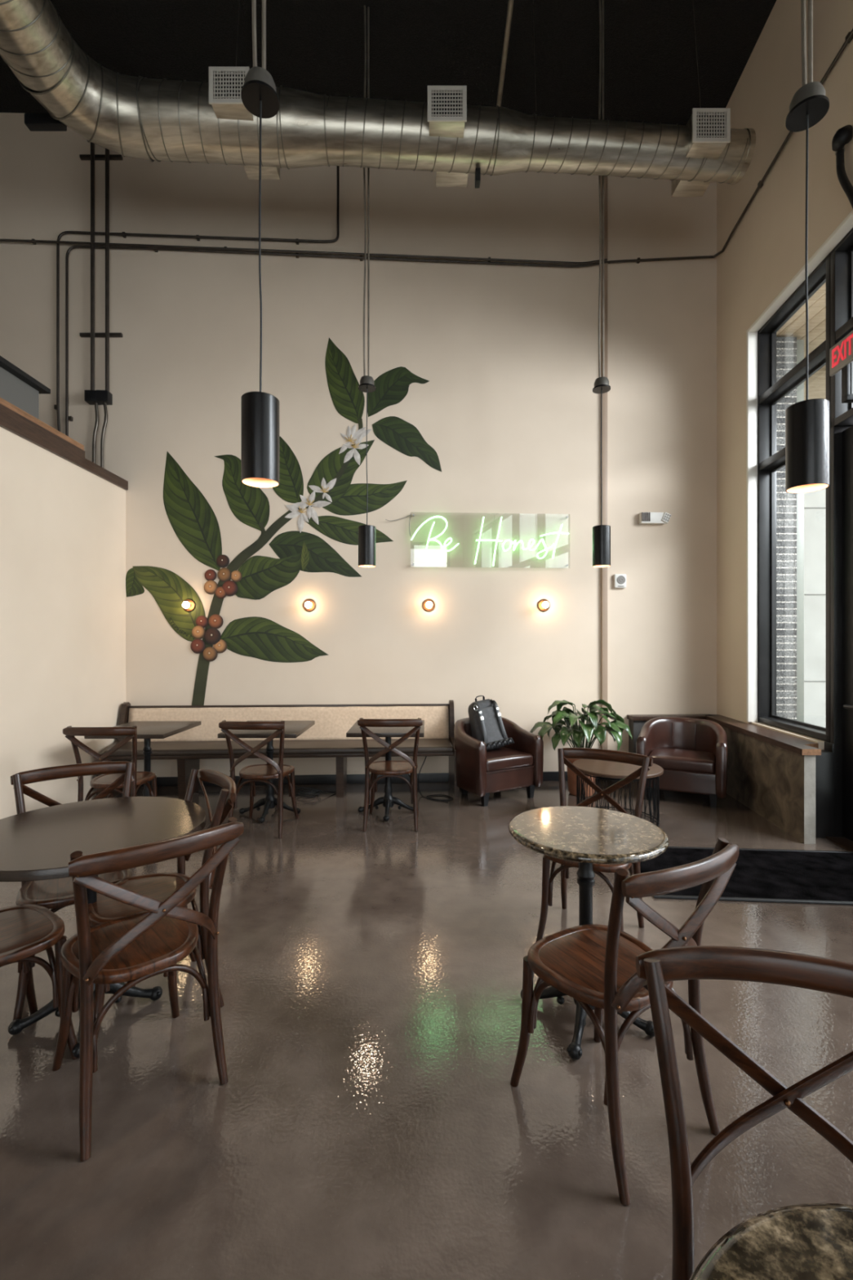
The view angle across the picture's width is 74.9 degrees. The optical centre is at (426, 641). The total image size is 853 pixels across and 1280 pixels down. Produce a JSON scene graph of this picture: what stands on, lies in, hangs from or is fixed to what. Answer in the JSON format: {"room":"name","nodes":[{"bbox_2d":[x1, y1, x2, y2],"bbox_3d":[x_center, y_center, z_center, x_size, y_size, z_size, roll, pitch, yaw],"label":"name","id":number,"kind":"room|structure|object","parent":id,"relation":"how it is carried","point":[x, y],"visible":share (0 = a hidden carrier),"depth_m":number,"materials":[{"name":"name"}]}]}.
{"room":"cafe","nodes":[
{"label":"cafe","id":0,"kind":"room"},
{"bbox_2d":[0,426,125,819],"bbox_3d":[-3.175,-0.030,0.672,0.190,3.060,10.145,0,0,0],"label":"wall","id":1,"kind":"structure","parent":0,"point":[63,524],"depth_m":4.65,"materials":[{"name":"paint"}]},
{"bbox_2d":[0,397,84,457],"bbox_3d":[-3.173,-1.683,0.310,0.244,0.065,9.421,0,0,0],"label":"trim","id":2,"kind":"structure","parent":1,"relation":"attached to","point":[4,410],"depth_m":4.43,"materials":[{"name":"brown wood"}]},
{"bbox_2d":[0,412,128,489],"bbox_3d":[-3.172,-1.605,0.669,0.235,0.090,10.140,0,0,0],"label":"trim","id":3,"kind":"structure","parent":1,"relation":"on","point":[6,423],"depth_m":4.65,"materials":[{"name":"brown wood"}]},
{"bbox_2d":[0,112,716,777],"bbox_3d":[-1.751,-2.200,5.923,9.900,7.400,0.200,0,0,-3],"label":"wall","id":4,"kind":"structure","parent":0,"point":[509,411],"depth_m":5.92,"materials":[{"name":"paint"}]},
{"bbox_2d":[90,142,94,390],"bbox_3d":[-3.402,-3.797,5.676,0.038,2.562,0.036,0,0,0],"label":"conduit","id":5,"kind":"object","parent":4,"relation":"attached to","point":[92,144],"visible":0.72,"depth_m":5.66,"materials":[{"name":"black metal"}]},
{"bbox_2d":[84,390,101,404],"bbox_3d":[-3.398,-2.485,5.676,0.116,0.110,0.100,0,0,-3],"label":"junction box","id":6,"kind":"object","parent":4,"relation":"attached to","point":[90,395],"visible":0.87,"depth_m":5.63,"materials":[{"name":"black paint"}]},
{"bbox_2d":[92,402,98,463],"bbox_3d":[-3.373,-2.034,5.678,0.063,0.815,0.032,0,0,0],"label":"conduit","id":7,"kind":"object","parent":4,"relation":"attached to","point":[96,411],"visible":0.73,"depth_m":5.67,"materials":[{"name":"metal"}]},
{"bbox_2d":[79,154,123,159],"bbox_3d":[-3.333,-4.962,5.710,0.413,0.056,0.039,0,0,-3],"label":"channel","id":8,"kind":"object","parent":4,"relation":"attached to","point":[83,157],"visible":0.92,"depth_m":5.70,"materials":[{"name":"black metal"}]},
{"bbox_2d":[79,332,123,337],"bbox_3d":[-3.333,-3.140,5.710,0.412,0.048,0.039,0,0,-3],"label":"channel","id":9,"kind":"object","parent":4,"relation":"attached to","point":[81,334],"visible":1,"depth_m":5.70,"materials":[{"name":"black metal"}]},
{"bbox_2d":[100,402,107,467],"bbox_3d":[-3.288,-2.017,5.683,0.071,0.855,0.032,0,0,0],"label":"conduit","id":10,"kind":"object","parent":4,"relation":"attached to","point":[104,428],"visible":0.8,"depth_m":5.67,"materials":[{"name":"metal"}]},
{"bbox_2d":[96,390,112,404],"bbox_3d":[-3.287,-2.488,5.683,0.116,0.110,0.100,0,0,-3],"label":"junction box","id":11,"kind":"object","parent":4,"relation":"attached to","point":[102,396],"visible":1,"depth_m":5.63,"materials":[{"name":"black paint"}]},
{"bbox_2d":[105,148,109,391],"bbox_3d":[-3.257,-3.802,5.684,0.038,2.566,0.036,0,0,0],"label":"conduit","id":12,"kind":"object","parent":4,"relation":"attached to","point":[107,151],"visible":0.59,"depth_m":5.67,"materials":[{"name":"black metal"}]},
{"bbox_2d":[182,599,195,611],"bbox_3d":[-2.461,-0.375,5.723,0.132,0.132,0.116,0,0,-3],"label":"wall sconce","id":13,"kind":"object","parent":4,"relation":"attached to","point":[188,605],"visible":1,"depth_m":5.76,"materials":[{"name":"gold metal"}]},
{"bbox_2d":[53,165,339,431],"bbox_3d":[-2.353,-3.366,5.763,2.879,3.480,0.052,0,0,-3],"label":"conduit","id":14,"kind":"object","parent":4,"relation":"attached to","point":[123,234],"visible":0.94,"depth_m":5.71,"materials":[{"name":"black metal"}]},
{"bbox_2d":[125,337,441,705],"bbox_3d":[-1.468,-1.248,5.825,3.271,3.905,0.023,0,0,-3],"label":"mural","id":15,"kind":"object","parent":4,"relation":"attached to","point":[192,518],"visible":0.98,"depth_m":5.83,"materials":[{"name":"green paint"}]},
{"bbox_2d":[284,505,308,532],"bbox_3d":[-1.361,-1.294,5.837,0.250,0.317,0.003,0,0,-3],"label":"flower","id":16,"kind":"object","parent":15,"relation":"on","point":[294,511],"depth_m":5.84,"materials":[{"name":"white paint"}]},
{"bbox_2d":[291,489,330,524],"bbox_3d":[-1.208,-1.407,5.843,0.415,0.364,0.003,0,0,-3],"label":"flower","id":17,"kind":"object","parent":15,"relation":"on","point":[317,498],"depth_m":5.84,"materials":[{"name":"white paint"}]},
{"bbox_2d":[308,477,336,502],"bbox_3d":[-1.092,-1.594,5.851,0.293,0.261,0.003,0,0,-3],"label":"flower","id":18,"kind":"object","parent":15,"relation":"on","point":[320,489],"depth_m":5.85,"materials":[{"name":"white paint"}]},
{"bbox_2d":[338,424,371,453],"bbox_3d":[-0.750,-2.133,5.873,0.348,0.322,0.003,0,0,-3],"label":"flower","id":19,"kind":"object","parent":15,"relation":"on","point":[359,447],"depth_m":5.87,"materials":[{"name":"white paint"}]},
{"bbox_2d":[343,433,368,465],"bbox_3d":[-0.742,-2.025,5.872,0.269,0.335,0.003,0,0,-3],"label":"flower","id":20,"kind":"object","parent":15,"relation":"on","point":[354,454],"depth_m":5.87,"materials":[{"name":"white paint"}]},
{"bbox_2d":[0,239,607,264],"bbox_3d":[-1.327,-4.063,5.807,6.541,0.094,0.052,0,0,-3],"label":"conduit","id":21,"kind":"object","parent":4,"relation":"attached to","point":[33,242],"visible":0.98,"depth_m":5.78,"materials":[{"name":"black metal"}]},
{"bbox_2d":[302,599,315,611],"bbox_3d":[-1.226,-0.380,5.795,0.132,0.132,0.116,0,0,-3],"label":"wall sconce","id":22,"kind":"object","parent":4,"relation":"attached to","point":[308,605],"visible":1,"depth_m":5.83,"materials":[{"name":"gold metal"}]},
{"bbox_2d":[136,771,617,786],"bbox_3d":[0.027,1.450,5.917,6.250,0.100,0.018,0,0,-3],"label":"baseboard","id":23,"kind":"structure","parent":4,"relation":"attached to","point":[547,775],"depth_m":5.85,"materials":[{"name":"black"}]},
{"bbox_2d":[65,244,713,436],"bbox_3d":[-0.272,-2.918,5.886,6.824,2.582,0.040,0,0,-3],"label":"conduit","id":24,"kind":"object","parent":4,"relation":"attached to","point":[637,260],"visible":0.91,"depth_m":5.80,"materials":[{"name":"black metal"}]},
{"bbox_2d":[385,513,458,560],"bbox_3d":[-0.048,-1.096,5.889,0.764,0.487,0.066,0,0,-3],"label":"sign","id":25,"kind":"object","parent":4,"relation":"attached to","point":[433,539],"depth_m":5.87,"materials":[{"name":"plastic"}]},
{"bbox_2d":[422,599,435,611],"bbox_3d":[0.027,-0.384,5.868,0.132,0.132,0.116,0,0,-3],"label":"wall sconce","id":26,"kind":"object","parent":4,"relation":"attached to","point":[428,605],"visible":1,"depth_m":5.91,"materials":[{"name":"gold metal"}]},
{"bbox_2d":[474,516,568,565],"bbox_3d":[1.011,-1.062,5.950,1.009,0.511,0.066,0,0,-3],"label":"sign","id":27,"kind":"object","parent":4,"relation":"attached to","point":[496,540],"depth_m":5.92,"materials":[{"name":"glass"}]},
{"bbox_2d":[537,599,550,611],"bbox_3d":[1.264,-0.389,5.940,0.132,0.132,0.116,0,0,-3],"label":"wall sconce","id":28,"kind":"object","parent":4,"relation":"attached to","point":[544,605],"visible":1,"depth_m":5.98,"materials":[{"name":"gold metal"}]},
{"bbox_2d":[600,175,607,749],"bbox_3d":[1.922,-2.000,6.019,0.066,6.800,0.038,0,0,0],"label":"trim","id":29,"kind":"structure","parent":4,"relation":"attached to","point":[604,414],"depth_m":6.00,"materials":[{"name":"paint"}]},
{"bbox_2d":[613,573,626,587],"bbox_3d":[2.093,-0.654,6.024,0.130,0.150,0.046,0,0,-3],"label":"fire alarm sounder","id":30,"kind":"object","parent":4,"relation":"attached to","point":[620,580],"visible":1,"depth_m":6.00,"materials":[{"name":"white plastic"}]},
{"bbox_2d":[617,575,625,583],"bbox_3d":[2.099,-0.666,6.004,0.092,0.092,0.006,0,0,-3],"label":"grille","id":31,"kind":"object","parent":30,"relation":"attached to","point":[620,579],"depth_m":6.00,"materials":[{"name":"grey plastic"}]},
{"bbox_2d":[639,511,671,524],"bbox_3d":[2.471,-1.333,6.025,0.325,0.120,0.088,0,0,-3],"label":"emergency light","id":32,"kind":"object","parent":4,"relation":"attached to","point":[645,517],"visible":1,"depth_m":6.00,"materials":[{"name":"white plastic"}]},
{"bbox_2d":[0,0,776,125],"bbox_3d":[-1.300,-5.590,1.300,10.600,0.571,11.800,0,0,0],"label":"ceiling","id":33,"kind":"structure","parent":0,"point":[316,46],"depth_m":5.18,"materials":[{"name":"black paint"}]},
{"bbox_2d":[240,0,279,488],"bbox_3d":[-0.685,-3.083,2.300,0.152,4.856,0.152,0,0,0],"label":"pendant lamp","id":34,"kind":"object","parent":33,"relation":"hanging from","point":[260,411],"visible":1,"depth_m":2.26,"materials":[{"name":"black metal"}]},
{"bbox_2d":[358,4,375,567],"bbox_3d":[-0.518,-3.086,4.850,0.152,4.863,0.152,0,0,0],"label":"pendant lamp","id":35,"kind":"object","parent":33,"relation":"hanging from","point":[366,533],"visible":0.98,"depth_m":4.83,"materials":[{"name":"black metal"}]},
{"bbox_2d":[0,0,755,196],"bbox_3d":[-0.170,-4.684,2.559,5.654,1.856,4.732,0,0,0],"label":"spiral duct","id":36,"kind":"object","parent":33,"relation":"hanging from","point":[139,117],"visible":0.99,"depth_m":4.30,"materials":[{"name":"metal"}]},
{"bbox_2d":[213,70,244,98],"bbox_3d":[-1.440,-4.058,4.064,0.230,0.200,0.011,0,0,0],"label":"grille","id":37,"kind":"object","parent":36,"relation":"attached to","point":[227,84],"depth_m":4.06,"materials":[{"name":"white metal"}]},
{"bbox_2d":[431,89,462,116],"bbox_3d":[0.155,-4.058,4.202,0.230,0.200,0.011,0,0,0],"label":"grille","id":38,"kind":"object","parent":36,"relation":"attached to","point":[445,103],"depth_m":4.20,"materials":[{"name":"grey metal"}]},
{"bbox_2d":[697,111,726,137],"bbox_3d":[2.240,-4.058,4.379,0.230,0.200,0.011,0,0,0],"label":"grille","id":39,"kind":"object","parent":36,"relation":"attached to","point":[709,124],"depth_m":4.38,"materials":[{"name":"grey metal"}]},
{"bbox_2d":[496,0,514,106],"bbox_3d":[0.667,-5.314,4.265,0.059,0.488,3.331,0,0,1],"label":"ceiling pipe","id":40,"kind":"object","parent":33,"relation":"hanging from","point":[510,4],"visible":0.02,"depth_m":4.79,"materials":[{"name":"metal"}]},
{"bbox_2d":[592,0,610,567],"bbox_3d":[1.524,-3.121,4.850,0.152,4.933,0.152,0,0,0],"label":"pendant lamp","id":41,"kind":"object","parent":33,"relation":"hanging from","point":[601,533],"visible":0.98,"depth_m":4.83,"materials":[{"name":"black metal"}]},
{"bbox_2d":[785,0,829,493],"bbox_3d":[1.592,-3.116,2.330,0.152,4.951,0.152,0,0,0],"label":"pendant lamp","id":42,"kind":"object","parent":33,"relation":"hanging from","point":[807,420],"visible":1,"depth_m":2.30,"materials":[{"name":"black metal"}]},
{"bbox_2d":[0,780,852,1279],"bbox_3d":[1.000,1.550,1.300,16.000,0.100,11.800,0,0,0],"label":"floor","id":43,"kind":"structure","parent":0,"point":[368,1122],"depth_m":1.88,"materials":[{"name":"concrete"}]},
{"bbox_2d":[0,904,77,1059],"bbox_3d":[-1.591,1.052,1.915,0.510,0.902,0.572,0,0,37],"label":"chair","id":44,"kind":"object","parent":43,"relation":"on","point":[26,931],"visible":0.89,"depth_m":2.00,"materials":[{"name":"brown wood"}]},
{"bbox_2d":[9,761,135,1020],"bbox_3d":[-1.575,1.052,2.505,0.510,0.902,0.572,0,0,-33],"label":"chair","id":45,"kind":"object","parent":43,"relation":"on","point":[57,894],"visible":0.38,"depth_m":2.52,"materials":[{"name":"brown wood"}]},
{"bbox_2d":[0,796,205,1057],"bbox_3d":[-1.350,1.119,2.230,0.870,0.758,0.870,0,0,0],"label":"round table","id":46,"kind":"object","parent":43,"relation":"on","point":[38,844],"visible":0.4,"depth_m":2.20,"materials":[{"name":"wood"}]},
{"bbox_2d":[62,725,156,801],"bbox_3d":[-2.327,1.052,4.182,0.510,0.902,0.572,0,0,-2],"label":"chair","id":47,"kind":"object","parent":43,"relation":"on","point":[102,782],"visible":0.62,"depth_m":4.02,"materials":[{"name":"brown wood"}]},
{"bbox_2d":[84,720,201,796],"bbox_3d":[-2.410,1.119,4.810,0.630,0.758,0.750,0,0,0],"label":"square table","id":48,"kind":"object","parent":43,"relation":"on","point":[147,731],"visible":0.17,"depth_m":4.79,"materials":[{"name":"wood"}]},
{"bbox_2d":[52,817,244,1161],"bbox_3d":[-0.967,1.052,1.895,0.510,0.902,0.572,0,0,-43],"label":"chair","id":49,"kind":"object","parent":43,"relation":"on","point":[135,950],"visible":1,"depth_m":1.78,"materials":[{"name":"brown wood"}]},
{"bbox_2d":[88,768,235,1040],"bbox_3d":[-1.120,1.052,2.346,0.572,0.902,0.510,0,0,-37],"label":"chair","id":50,"kind":"object","parent":43,"relation":"on","point":[159,886],"visible":0.54,"depth_m":2.29,"materials":[{"name":"brown wood"}]},
{"bbox_2d":[218,720,298,838],"bbox_3d":[-1.311,1.052,4.451,0.510,0.902,0.572,0,0,3],"label":"chair","id":51,"kind":"object","parent":43,"relation":"on","point":[257,772],"visible":0.95,"depth_m":4.30,"materials":[{"name":"brown wood"}]},
{"bbox_2d":[217,720,315,822],"bbox_3d":[-1.360,1.119,4.840,0.630,0.758,0.750,0,0,0],"label":"square table","id":52,"kind":"object","parent":43,"relation":"on","point":[293,729],"visible":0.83,"depth_m":4.81,"materials":[{"name":"wood"}]},
{"bbox_2d":[96,700,459,799],"bbox_3d":[-1.379,1.058,5.508,3.355,0.885,0.570,0,0,-3],"label":"bench","id":53,"kind":"object","parent":43,"relation":"on","point":[326,738],"visible":0.71,"depth_m":5.65,"materials":[{"name":"brown wood"}]},
{"bbox_2d":[103,738,453,756],"bbox_3d":[-1.375,1.035,5.476,3.250,0.060,0.495,0,0,-3],"label":"seat cushion","id":54,"kind":"object","parent":53,"relation":"on","point":[160,747],"depth_m":5.32,"materials":[{"name":"brown leather"}]},
{"bbox_2d":[294,787,336,796],"bbox_3d":[-1.047,1.291,5.454,0.476,0.423,0.212,0,0,-22],"label":"power cable","id":55,"kind":"object","parent":43,"relation":"on","point":[311,789],"visible":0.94,"depth_m":5.38,"materials":[{"name":"black plastic"}]},
{"bbox_2d":[346,720,424,821],"bbox_3d":[-0.335,1.119,4.880,0.630,0.758,0.750,0,0,0],"label":"square table","id":56,"kind":"object","parent":43,"relation":"on","point":[388,801],"visible":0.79,"depth_m":4.78,"materials":[{"name":"metal"}]},
{"bbox_2d":[357,717,422,831],"bbox_3d":[-0.285,1.052,4.592,0.510,0.902,0.572,0,0,0],"label":"chair","id":57,"kind":"object","parent":43,"relation":"on","point":[388,768],"visible":1,"depth_m":4.43,"materials":[{"name":"brown wood"}]},
{"bbox_2d":[417,755,453,802],"bbox_3d":[0.073,1.292,5.395,0.202,0.428,0.466,0,0,-39],"label":"power cable","id":58,"kind":"object","parent":43,"relation":"on","point":[430,798],"visible":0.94,"depth_m":5.39,"materials":[{"name":"black plastic"}]},
{"bbox_2d":[453,716,543,806],"bbox_3d":[0.635,1.135,5.446,0.766,0.730,0.655,0,0,-30],"label":"armchair","id":59,"kind":"object","parent":43,"relation":"on","point":[481,772],"visible":0.88,"depth_m":5.23,"materials":[{"name":"leather"}]},
{"bbox_2d":[467,695,514,751],"bbox_3d":[0.618,0.813,5.470,0.366,0.549,0.385,0,0,-22],"label":"backpack","id":60,"kind":"object","parent":59,"relation":"on","point":[486,725],"visible":0.93,"depth_m":5.40,"materials":[{"name":"grey fabric"}]},
{"bbox_2d":[486,746,533,772],"bbox_3d":[0.667,1.126,5.390,0.570,0.138,0.470,0,0,-30],"label":"seat cushion","id":61,"kind":"object","parent":59,"relation":"on","point":[504,759],"depth_m":5.24,"materials":[{"name":"leather"}]},
{"bbox_2d":[529,699,631,796],"bbox_3d":[1.503,1.033,5.502,0.917,0.933,0.878,0,0,0],"label":"potted plant","id":62,"kind":"object","parent":43,"relation":"on","point":[579,732],"visible":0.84,"depth_m":5.39,"materials":[{"name":"green plant"}]},
{"bbox_2d":[508,805,669,1059],"bbox_3d":[0.635,1.119,2.220,0.610,0.758,0.610,0,0,0],"label":"round table","id":63,"kind":"object","parent":43,"relation":"on","point":[587,836],"visible":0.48,"depth_m":2.14,"materials":[{"name":"stone"}]},
{"bbox_2d":[535,747,653,942],"bbox_3d":[0.859,1.052,2.870,0.510,0.902,0.572,0,0,30],"label":"chair","id":64,"kind":"object","parent":43,"relation":"on","point":[643,761],"visible":0.56,"depth_m":2.98,"materials":[{"name":"brown wood"}]},
{"bbox_2d":[573,759,663,826],"bbox_3d":[1.600,1.268,4.680,0.720,0.450,0.720,0,0,0],"label":"coffee table","id":65,"kind":"object","parent":43,"relation":"on","point":[599,768],"visible":0.56,"depth_m":4.54,"materials":[{"name":"brown wood"}]},
{"bbox_2d":[510,837,738,1205],"bbox_3d":[0.611,1.052,1.759,0.510,0.902,0.572,0,0,-31],"label":"chair","id":66,"kind":"object","parent":43,"relation":"on","point":[594,965],"visible":0.87,"depth_m":1.64,"materials":[{"name":"brown wood"}]},
{"bbox_2d":[635,716,727,808],"bbox_3d":[2.474,1.135,5.386,0.766,0.730,0.655,0,0,28],"label":"armchair","id":67,"kind":"object","parent":43,"relation":"on","point":[691,753],"visible":0.79,"depth_m":5.24,"materials":[{"name":"leather"}]},
{"bbox_2d":[648,747,715,773],"bbox_3d":[2.444,1.126,5.329,0.570,0.138,0.470,0,0,28],"label":"seat cushion","id":68,"kind":"object","parent":67,"relation":"on","point":[675,761],"depth_m":5.17,"materials":[{"name":"leather"}]},
{"bbox_2d":[631,846,852,905],"bbox_3d":[2.199,1.492,3.595,1.682,0.015,0.825,0,0,5],"label":"entrance mat","id":69,"kind":"object","parent":43,"relation":"on","point":[758,875],"visible":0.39,"depth_m":3.56,"materials":[{"name":"black carpet"}]},
{"bbox_2d":[635,946,852,1279],"bbox_3d":[0.611,1.052,0.819,0.510,0.902,0.572,0,0,13],"label":"chair","id":70,"kind":"object","parent":43,"relation":"on","point":[657,966],"visible":0.97,"depth_m":1.03,"materials":[{"name":"brown wood"}]},
{"bbox_2d":[689,1203,852,1279],"bbox_3d":[0.525,1.119,0.432,0.624,0.758,0.624,0,0,0],"label":"round table","id":71,"kind":"object","parent":43,"relation":"on","point":[807,1241],"visible":1,"depth_m":0.68,"materials":[{"name":"stone"}]},
{"bbox_2d":[825,836,852,851],"bbox_3d":[3.084,1.494,3.306,0.240,0.012,1.960,0,0,5],"label":"trim","id":72,"kind":"structure","parent":43,"relation":"on","point":[847,844],"depth_m":4.13,"materials":[{"name":"brown metal"}]},
{"bbox_2d":[628,719,647,782],"bbox_3d":[2.651,1.170,6.019,0.900,0.660,0.120,0,0,-3],"label":"wall","id":73,"kind":"structure","parent":0,"point":[635,726],"depth_m":5.94,"materials":[{"name":"beige paint"}]},
{"bbox_2d":[626,714,715,720],"bbox_3d":[2.642,0.818,6.003,0.920,0.045,0.150,0,0,-3],"label":"trim","id":74,"kind":"structure","parent":73,"relation":"on","point":[634,717],"depth_m":5.94,"materials":[{"name":"brown wood"}]},
{"bbox_2d":[721,725,815,844],"bbox_3d":[2.958,1.170,5.105,0.141,0.660,1.976,0,0,8],"label":"wall","id":75,"kind":"structure","parent":0,"point":[778,784],"depth_m":4.57,"materials":[{"name":"stone"}]},
{"bbox_2d":[705,714,821,755],"bbox_3d":[3.015,0.818,5.089,0.256,0.045,1.989,0,0,7],"label":"trim","id":76,"kind":"structure","parent":75,"relation":"on","point":[796,744],"depth_m":4.71,"materials":[{"name":"brown wood"}]},
{"bbox_2d":[716,0,852,749],"bbox_3d":[2.850,-2.200,0.756,0.250,7.400,10.940,0,0,5],"label":"wall","id":77,"kind":"structure","parent":0,"point":[766,251],"depth_m":5.20,"materials":[{"name":"paint"}]},
{"bbox_2d":[713,28,852,257],"bbox_3d":[3.046,-4.201,4.809,0.051,0.155,2.552,0,0,4],"label":"conduit","id":78,"kind":"object","parent":77,"relation":"attached to","point":[849,37],"visible":0.91,"depth_m":4.85,"materials":[{"name":"black metal"}]},
{"bbox_2d":[757,252,831,742],"bbox_3d":[3.236,-1.120,4.846,0.160,3.800,1.125,0,0,5],"label":"window","id":79,"kind":"structure","parent":77,"relation":"in","point":[770,392],"depth_m":5.33,"materials":[{"name":"brown metal"}]},
{"bbox_2d":[746,209,852,722],"bbox_3d":[2.779,-1.121,1.014,0.092,3.803,8.842,0,0,5],"label":"trim","id":80,"kind":"structure","parent":77,"relation":"attached to","point":[844,228],"depth_m":5.38,"materials":[{"name":"white paint"}]},
{"bbox_2d":[776,282,826,399],"bbox_3d":[4.910,-3.375,4.950,3.380,1.050,4.900,0,0,0],"label":"entrance canopy","id":81,"kind":"object","parent":77,"relation":"attached to","point":[795,326],"visible":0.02,"depth_m":6.26,"materials":[{"name":"beige wood"}]},
{"bbox_2d":[815,741,842,837],"bbox_3d":[3.087,1.140,4.334,0.370,0.720,0.170,0,0,5],"label":"trim","id":82,"kind":"structure","parent":77,"relation":"attached to","point":[824,762],"depth_m":4.25,"materials":[{"name":"brown metal"}]},
{"bbox_2d":[830,425,852,841],"bbox_3d":[3.139,-0.070,3.791,0.174,3.140,0.985,0,0,5],"label":"door","id":83,"kind":"structure","parent":77,"relation":"in","point":[841,437],"depth_m":4.24,"materials":[{"name":"brown metal"}]},
{"bbox_2d":[831,227,852,427],"bbox_3d":[3.104,-2.330,3.304,0.160,1.380,1.960,0,0,5],"label":"window","id":84,"kind":"structure","parent":77,"relation":"in","point":[842,255],"depth_m":4.23,"materials":[{"name":"brown metal"}]},
{"bbox_2d":[829,330,852,403],"bbox_3d":[2.974,-1.880,3.850,0.202,0.440,0.285,0,0,5],"label":"exit sign","id":85,"kind":"object","parent":84,"relation":"attached to","point":[841,355],"visible":1,"depth_m":3.85,"materials":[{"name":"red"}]},
{"bbox_2d":[831,124,852,208],"bbox_3d":[2.933,-3.236,3.882,0.118,0.772,0.279,0,0,0],"label":"fitting","id":86,"kind":"object","parent":77,"relation":"attached to","point":[843,135],"visible":1,"depth_m":3.92,"materials":[{"name":"black paint"}]},
{"bbox_3d":[-3.960,-1.650,4.350,1.280,0.100,2.300,0,0,0],"label":"floor","id":87,"kind":"structure","parent":0,"visible":0},
{"bbox_2d":[0,355,50,419],"bbox_3d":[-3.755,-2.090,4.450,0.830,0.780,1.000,0,0,0],"label":"base cabinet","id":88,"kind":"object","parent":87,"relation":"on","point":[18,388],"visible":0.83,"depth_m":4.66,"materials":[{"name":"grey"}]},
{"label":"outside","id":89,"kind":"structure","parent":0,"visible":0},
{"bbox_3d":[12.500,1.610,5.000,19.000,0.020,22.000,0,0,0],"label":"ground","id":90,"kind":"structure","parent":89,"visible":0},
{"bbox_2d":[776,337,796,719],"bbox_3d":[3.885,-0.935,6.625,0.670,5.070,0.550,0,0,0],"label":"brick pier","id":91,"kind":"structure","parent":90,"relation":"on","point":[786,347],"depth_m":6.35,"materials":[{"name":"grey brick"}]},
{"bbox_2d":[796,339,804,722],"bbox_3d":[4.287,-0.935,6.475,0.105,5.070,0.150,0,0,0],"label":"steel post","id":92,"kind":"object","parent":90,"relation":"on","point":[800,343],"visible":0.27,"depth_m":6.40,"materials":[{"name":"grey metal"}]},
{"bbox_2d":[804,488,826,727],"bbox_3d":[7.800,-1.150,9.146,6.400,5.500,0.307,0,0,0],"label":"wall","id":93,"kind":"structure","parent":90,"relation":"on","point":[815,502],"depth_m":9.00,"materials":[{"name":"grey"}]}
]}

